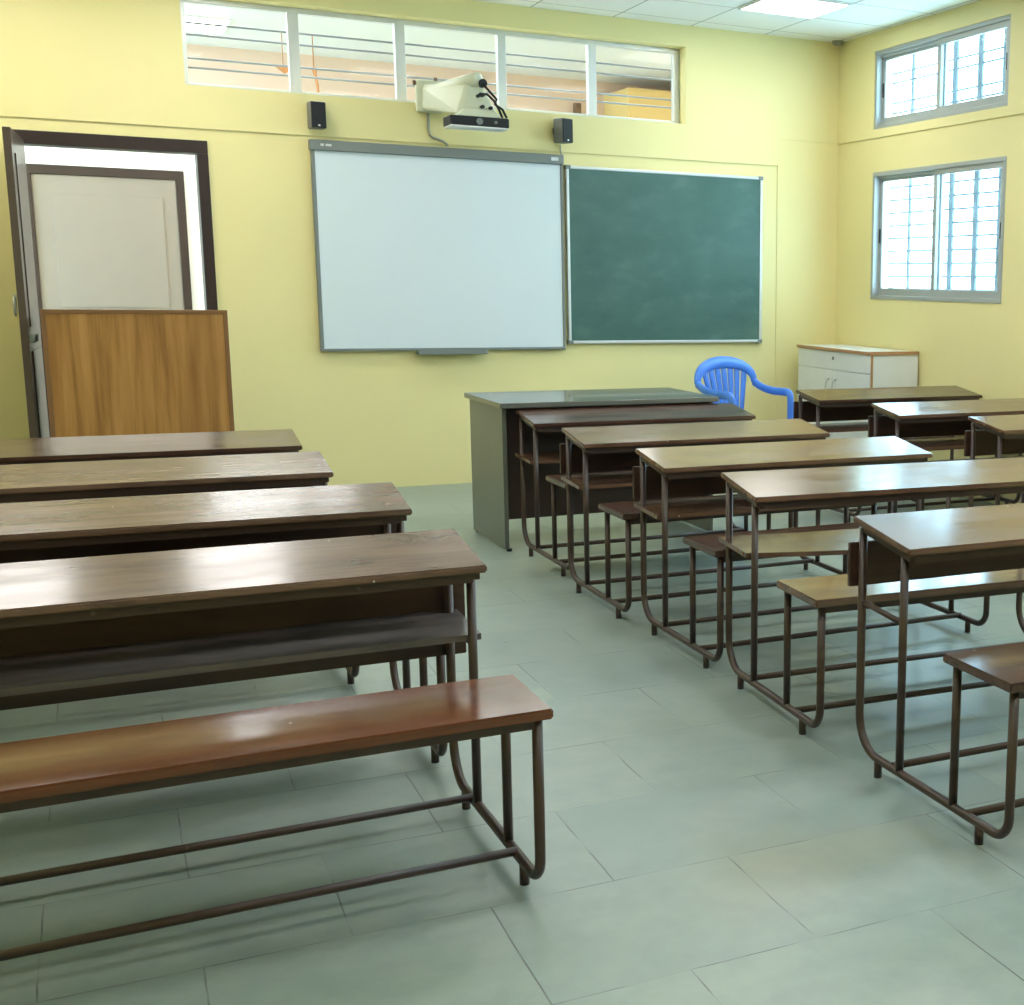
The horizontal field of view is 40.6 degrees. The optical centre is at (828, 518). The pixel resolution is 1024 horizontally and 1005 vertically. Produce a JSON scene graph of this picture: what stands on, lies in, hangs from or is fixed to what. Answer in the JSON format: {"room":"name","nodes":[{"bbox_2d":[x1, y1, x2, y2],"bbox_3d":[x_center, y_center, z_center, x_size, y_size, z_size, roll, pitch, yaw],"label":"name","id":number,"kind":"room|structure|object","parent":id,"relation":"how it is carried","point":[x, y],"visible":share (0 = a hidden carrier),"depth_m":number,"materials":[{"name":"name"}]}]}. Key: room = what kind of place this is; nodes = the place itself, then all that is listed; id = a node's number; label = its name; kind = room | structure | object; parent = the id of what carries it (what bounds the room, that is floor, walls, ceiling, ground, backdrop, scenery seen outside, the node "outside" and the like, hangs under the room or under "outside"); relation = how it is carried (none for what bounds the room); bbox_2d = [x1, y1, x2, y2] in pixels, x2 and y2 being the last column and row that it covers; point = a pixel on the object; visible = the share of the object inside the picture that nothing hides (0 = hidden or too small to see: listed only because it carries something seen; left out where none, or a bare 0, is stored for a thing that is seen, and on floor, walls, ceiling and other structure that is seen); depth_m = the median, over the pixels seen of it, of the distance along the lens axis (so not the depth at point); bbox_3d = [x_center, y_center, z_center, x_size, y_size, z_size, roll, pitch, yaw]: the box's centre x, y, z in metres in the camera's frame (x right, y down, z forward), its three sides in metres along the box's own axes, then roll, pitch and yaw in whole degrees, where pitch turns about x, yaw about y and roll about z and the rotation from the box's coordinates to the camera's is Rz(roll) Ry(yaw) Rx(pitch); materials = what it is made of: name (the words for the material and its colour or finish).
{"room":"classroom","nodes":[
{"label":"classroom","id":0,"kind":"room"},
{"bbox_2d":[24,146,204,309],"bbox_3d":[-4.348,-1.968,9.537,8.800,3.135,2.930,-5,12,-29],"label":"wall","id":1,"kind":"structure","parent":0,"point":[33,154],"depth_m":10.34,"materials":[{"name":"white paint"}]},
{"bbox_2d":[26,163,192,437],"bbox_3d":[-5.598,-1.641,10.349,1.087,2.165,0.070,-5,12,-29],"label":"door","id":2,"kind":"structure","parent":1,"relation":"in","point":[103,237],"depth_m":10.23,"materials":[{"name":"white wood"}]},
{"bbox_2d":[573,103,580,113],"bbox_3d":[-2.250,-3.645,11.806,0.060,0.150,0.052,-5,12,-29],"label":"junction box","id":3,"kind":"object","parent":1,"relation":"attached to","point":[576,106],"visible":0.56,"depth_m":11.78,"materials":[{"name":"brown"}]},
{"bbox_2d":[604,87,670,120],"bbox_3d":[-1.448,-3.559,11.940,1.000,0.520,0.620,-5,12,-29],"label":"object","id":4,"kind":"structure","parent":1,"relation":"attached to","point":[609,109],"depth_m":11.53,"materials":[{"name":"paint"}]},
{"bbox_2d":[0,0,838,486],"bbox_3d":[-3.630,-1.709,8.157,8.700,3.135,0.220,-5,12,-29],"label":"wall","id":5,"kind":"structure","parent":0,"point":[751,104],"depth_m":8.54,"materials":[{"name":"yellow paint"}]},
{"bbox_2d":[2,126,217,437],"bbox_3d":[-4.036,-1.110,7.550,1.036,2.156,0.948,-5,12,-29],"label":"door","id":6,"kind":"structure","parent":5,"relation":"in","point":[14,140],"depth_m":7.37,"materials":[{"name":"wood"}]},
{"bbox_2d":[307,101,326,129],"bbox_3d":[-3.147,-2.474,8.086,0.090,0.158,0.138,-6,12,-35],"label":"wall speaker","id":7,"kind":"object","parent":5,"relation":"attached to","point":[316,110],"visible":1,"depth_m":8.04,"materials":[{"name":"black plastic"}]},
{"bbox_2d":[180,0,679,122],"bbox_3d":[-2.471,-2.956,8.625,3.190,0.520,0.084,-5,12,-29],"label":"window","id":8,"kind":"structure","parent":5,"relation":"in","point":[292,32],"depth_m":8.47,"materials":[{"name":"metal"}]},
{"bbox_2d":[308,139,565,354],"bbox_3d":[-2.501,-1.742,8.607,1.612,1.324,0.107,-5,12,-29],"label":"whiteboard","id":9,"kind":"object","parent":5,"relation":"attached to","point":[427,250],"visible":1,"depth_m":8.59,"materials":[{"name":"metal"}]},
{"bbox_2d":[415,350,487,354],"bbox_3d":[-2.495,-1.104,8.730,0.450,0.026,0.107,-5,12,-29],"label":"tray","id":10,"kind":"object","parent":9,"relation":"on","point":[421,352],"depth_m":8.67,"materials":[{"name":"grey metal"}]},
{"bbox_2d":[412,72,508,146],"bbox_3d":[-2.317,-2.579,8.297,0.475,0.423,0.528,-5,12,-29],"label":"projector","id":11,"kind":"object","parent":5,"relation":"attached to","point":[465,96],"visible":1,"depth_m":8.19,"materials":[{"name":"beige plastic"}]},
{"bbox_2d":[553,118,572,143],"bbox_3d":[-1.788,-2.596,8.825,0.138,0.158,0.090,8,13,36],"label":"wall speaker","id":12,"kind":"object","parent":5,"relation":"attached to","point":[562,127],"visible":1,"depth_m":8.78,"materials":[{"name":"black plastic"}]},
{"bbox_2d":[562,118,572,142],"bbox_3d":[-1.739,-2.589,8.788,0.008,0.152,0.086,8,13,36],"label":"grille","id":13,"kind":"object","parent":12,"relation":"attached to","point":[567,124],"depth_m":8.78,"materials":[{"name":"black plastic"}]},
{"bbox_2d":[564,165,762,343],"bbox_3d":[-1.145,-1.855,9.384,1.490,1.206,0.045,-5,12,-29],"label":"chalkboard","id":14,"kind":"object","parent":5,"relation":"attached to","point":[652,256],"visible":1,"depth_m":9.35,"materials":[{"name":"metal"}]},
{"bbox_2d":[187,44,670,114],"bbox_3d":[-5.021,-3.472,10.444,8.700,0.515,0.230,-5,12,-29],"label":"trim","id":15,"kind":"structure","parent":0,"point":[200,51],"depth_m":10.91,"materials":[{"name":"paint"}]},
{"bbox_2d":[0,483,1023,1004],"bbox_3d":[-1.796,0.504,5.147,8.720,0.100,13.750,-5,12,-29],"label":"floor","id":16,"kind":"structure","parent":0,"point":[702,848],"depth_m":3.31,"materials":[{"name":"tile"}]},
{"bbox_2d":[40,309,234,436],"bbox_3d":[-3.837,-0.579,7.374,0.894,1.178,0.434,-5,12,-29],"label":"lectern","id":17,"kind":"object","parent":16,"relation":"on","point":[108,371],"visible":0.56,"depth_m":7.14,"materials":[{"name":"brown wood"}]},
{"bbox_2d":[0,429,301,464],"bbox_3d":[-2.651,0.068,5.169,1.196,0.720,0.796,-5,12,-28],"label":"school desk","id":18,"kind":"object","parent":16,"relation":"on","point":[167,445],"visible":0.16,"depth_m":5.27,"materials":[{"name":"brown wood"}]},
{"bbox_2d":[0,451,359,683],"bbox_3d":[-2.237,0.206,4.412,1.196,0.728,0.796,-5,12,-29],"label":"school desk","id":19,"kind":"object","parent":16,"relation":"on","point":[34,482],"visible":0.32,"depth_m":4.52,"materials":[{"name":"brown wood"}]},
{"bbox_2d":[0,482,447,762],"bbox_3d":[-1.768,0.345,3.681,1.276,0.728,0.796,-4,11,-28],"label":"school desk","id":20,"kind":"object","parent":16,"relation":"on","point":[74,528],"visible":0.41,"depth_m":3.83,"materials":[{"name":"brown wood"}]},
{"bbox_2d":[0,529,552,960],"bbox_3d":[-1.339,0.491,2.905,1.288,0.728,0.796,-5,12,-30],"label":"school desk","id":21,"kind":"object","parent":16,"relation":"on","point":[95,627],"visible":1,"depth_m":2.99,"materials":[{"name":"brown wood"}]},
{"bbox_2d":[0,609,480,696],"bbox_3d":[-1.482,0.318,3.110,1.262,0.028,0.245,-5,12,-30],"label":"shelf","id":22,"kind":"object","parent":21,"relation":"attached to","point":[61,666],"depth_m":3.13,"materials":[{"name":"brown wood"}]},
{"bbox_2d":[464,387,718,551],"bbox_3d":[-1.292,-0.296,7.219,1.201,0.763,0.688,-5,12,-30],"label":"desk","id":23,"kind":"object","parent":16,"relation":"on","point":[494,422],"visible":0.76,"depth_m":6.90,"materials":[{"name":"grey metal"}]},
{"bbox_2d":[515,403,792,575],"bbox_3d":[-0.870,-0.169,6.648,1.208,0.728,0.794,-5,12,-29],"label":"school desk","id":24,"kind":"object","parent":16,"relation":"on","point":[539,420],"visible":0.41,"depth_m":6.63,"materials":[{"name":"brown wood"}]},
{"bbox_2d":[515,451,559,463],"bbox_3d":[-1.003,-0.343,6.859,1.200,0.028,0.245,-5,12,-29],"label":"shelf","id":25,"kind":"object","parent":24,"relation":"attached to","point":[542,457],"depth_m":6.58,"materials":[{"name":"brown wood"}]},
{"bbox_2d":[559,418,876,618],"bbox_3d":[-0.484,-0.027,5.890,1.213,0.728,0.796,-5,12,-29],"label":"school desk","id":26,"kind":"object","parent":16,"relation":"on","point":[597,448],"visible":0.58,"depth_m":5.88,"materials":[{"name":"brown wood"}]},
{"bbox_2d":[561,472,632,489],"bbox_3d":[-0.615,-0.201,6.101,1.205,0.028,0.245,-5,12,-29],"label":"shelf","id":27,"kind":"object","parent":26,"relation":"attached to","point":[621,479],"depth_m":5.85,"materials":[{"name":"brown wood"}]},
{"bbox_2d":[694,356,793,418],"bbox_3d":[-0.550,-0.634,8.860,0.559,0.885,0.558,-8,14,-42],"label":"armchair","id":28,"kind":"object","parent":16,"relation":"on","point":[710,365],"visible":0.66,"depth_m":8.95,"materials":[{"name":"blue plastic"}]},
{"bbox_2d":[633,436,989,668],"bbox_3d":[-0.056,0.102,5.210,1.213,0.728,0.796,-5,12,-29],"label":"school desk","id":29,"kind":"object","parent":16,"relation":"on","point":[679,471],"visible":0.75,"depth_m":5.21,"materials":[{"name":"brown wood"}]},
{"bbox_2d":[634,495,906,519],"bbox_3d":[-0.187,-0.072,5.421,1.205,0.028,0.245,-5,12,-29],"label":"shelf","id":30,"kind":"object","parent":29,"relation":"attached to","point":[681,508],"depth_m":5.21,"materials":[{"name":"brown wood"}]},
{"bbox_2d":[797,344,918,438],"bbox_3d":[0.177,-0.773,9.562,0.415,0.927,1.085,-5,12,-29],"label":"storage cabinet","id":31,"kind":"object","parent":16,"relation":"on","point":[835,366],"visible":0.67,"depth_m":9.22,"materials":[{"name":"white laminate"}]},
{"bbox_2d":[719,457,1023,734],"bbox_3d":[0.362,0.228,4.521,1.278,0.736,0.794,-4,11,-26],"label":"school desk","id":32,"kind":"object","parent":16,"relation":"on","point":[824,486],"visible":0.91,"depth_m":4.44,"materials":[{"name":"brown wood"}]},
{"bbox_2d":[719,528,873,557],"bbox_3d":[0.243,0.067,4.743,1.270,0.050,0.245,-4,11,-26],"label":"shelf","id":33,"kind":"object","parent":32,"relation":"attached to","point":[830,542],"depth_m":4.54,"materials":[{"name":"brown wood"}]},
{"bbox_2d":[793,385,1022,521],"bbox_3d":[0.503,-0.420,8.183,1.215,0.728,0.796,-5,12,-29],"label":"school desk","id":34,"kind":"object","parent":16,"relation":"on","point":[821,405],"visible":0.34,"depth_m":8.23,"materials":[{"name":"brown wood"}]},
{"bbox_2d":[812,422,867,432],"bbox_3d":[0.370,-0.594,8.394,1.207,0.028,0.245,-5,12,-29],"label":"shelf","id":35,"kind":"object","parent":34,"relation":"attached to","point":[850,426],"depth_m":8.19,"materials":[{"name":"brown wood"}]},
{"bbox_2d":[847,503,1023,844],"bbox_3d":[0.773,0.375,3.737,1.213,0.736,0.796,-4,11,-28],"label":"school desk","id":36,"kind":"object","parent":16,"relation":"on","point":[905,546],"visible":1,"depth_m":3.62,"materials":[{"name":"brown wood"}]},
{"bbox_2d":[868,398,1023,512],"bbox_3d":[0.938,-0.264,7.352,1.208,0.728,0.796,-5,12,-29],"label":"school desk","id":37,"kind":"object","parent":16,"relation":"on","point":[926,418],"visible":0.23,"depth_m":7.40,"materials":[{"name":"brown wood"}]},
{"bbox_2d":[904,437,964,449],"bbox_3d":[0.807,-0.438,7.564,1.200,0.028,0.245,-5,12,-29],"label":"shelf","id":38,"kind":"object","parent":37,"relation":"attached to","point":[939,443],"depth_m":7.43,"materials":[{"name":"brown wood"}]},
{"bbox_2d":[964,414,1023,506],"bbox_3d":[1.374,-0.137,6.680,1.128,0.728,0.796,-5,12,-29],"label":"school desk","id":39,"kind":"object","parent":16,"relation":"on","point":[1000,434],"visible":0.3,"depth_m":6.70,"materials":[{"name":"brown wood"}]},
{"bbox_2d":[964,455,1023,459],"bbox_3d":[1.244,-0.310,6.891,1.120,0.028,0.245,-5,12,-29],"label":"shelf","id":40,"kind":"object","parent":39,"relation":"attached to","point":[972,457],"depth_m":6.76,"materials":[{"name":"brown wood"}]},
{"bbox_2d":[184,0,980,87],"bbox_3d":[-1.741,-2.681,4.578,8.720,0.100,13.750,-5,12,-29],"label":"ceiling","id":41,"kind":"structure","parent":0,"point":[240,17],"depth_m":9.54,"materials":[{"name":"white paint"}]},
{"bbox_2d":[185,14,231,33],"bbox_3d":[-4.469,-3.538,9.434,0.310,0.012,0.620,-5,12,-29],"label":"recessed light","id":42,"kind":"object","parent":41,"relation":"in","point":[191,18],"visible":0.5,"depth_m":9.40,"materials":[{"name":"white plastic"}]},
{"bbox_2d":[275,33,287,73],"bbox_3d":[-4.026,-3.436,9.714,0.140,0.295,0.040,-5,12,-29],"label":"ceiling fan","id":43,"kind":"object","parent":41,"relation":"hanging from","point":[284,70],"visible":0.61,"depth_m":9.72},
{"bbox_2d":[312,36,318,92],"bbox_3d":[-3.807,-3.376,9.825,0.100,0.445,0.040,-5,12,-29],"label":"hanging ornament","id":44,"kind":"object","parent":41,"relation":"hanging from","point":[313,71],"visible":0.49,"depth_m":9.81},
{"bbox_2d":[738,0,850,18],"bbox_3d":[-0.220,-3.293,8.470,0.543,0.012,0.525,-5,12,-29],"label":"recessed light","id":45,"kind":"object","parent":41,"relation":"in","point":[810,9],"visible":1,"depth_m":8.48,"materials":[{"name":"white plastic"}]},
{"bbox_2d":[832,40,843,45],"bbox_3d":[0.072,-3.496,9.691,0.090,0.030,0.090,-5,12,-29],"label":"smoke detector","id":46,"kind":"object","parent":41,"relation":"attached to","point":[834,42],"visible":1,"depth_m":9.66,"materials":[{"name":"grey plastic"}]},
{"bbox_2d":[835,0,1023,504],"bbox_3d":[2.603,-1.166,5.716,0.200,3.135,10.620,-5,12,-29],"label":"wall","id":47,"kind":"structure","parent":0,"point":[978,348],"depth_m":8.89,"materials":[{"name":"yellow paint"}]},
{"bbox_2d":[870,156,1006,303],"bbox_3d":[0.771,-1.927,8.922,0.161,0.899,1.604,-5,12,-29],"label":"window","id":48,"kind":"structure","parent":47,"relation":"in","point":[935,293],"depth_m":8.91,"materials":[{"name":"metal"}]},
{"bbox_2d":[888,168,1000,290],"bbox_3d":[0.835,-1.933,8.957,0.015,0.899,1.604,-5,12,-29],"label":"grille","id":49,"kind":"object","parent":48,"relation":"attached to","point":[976,193],"depth_m":8.90,"materials":[{"name":"white metal"}]},
{"bbox_2d":[874,14,1010,129],"bbox_3d":[0.789,-2.927,8.744,0.161,0.536,1.604,-5,12,-29],"label":"window","id":50,"kind":"structure","parent":47,"relation":"in","point":[941,41],"depth_m":8.72,"materials":[{"name":"metal"}]},
{"bbox_2d":[892,28,1006,114],"bbox_3d":[0.853,-2.932,8.779,0.015,0.536,1.604,-5,12,-29],"label":"grille","id":51,"kind":"object","parent":50,"relation":"attached to","point":[981,51],"depth_m":8.73,"materials":[{"name":"white metal"}]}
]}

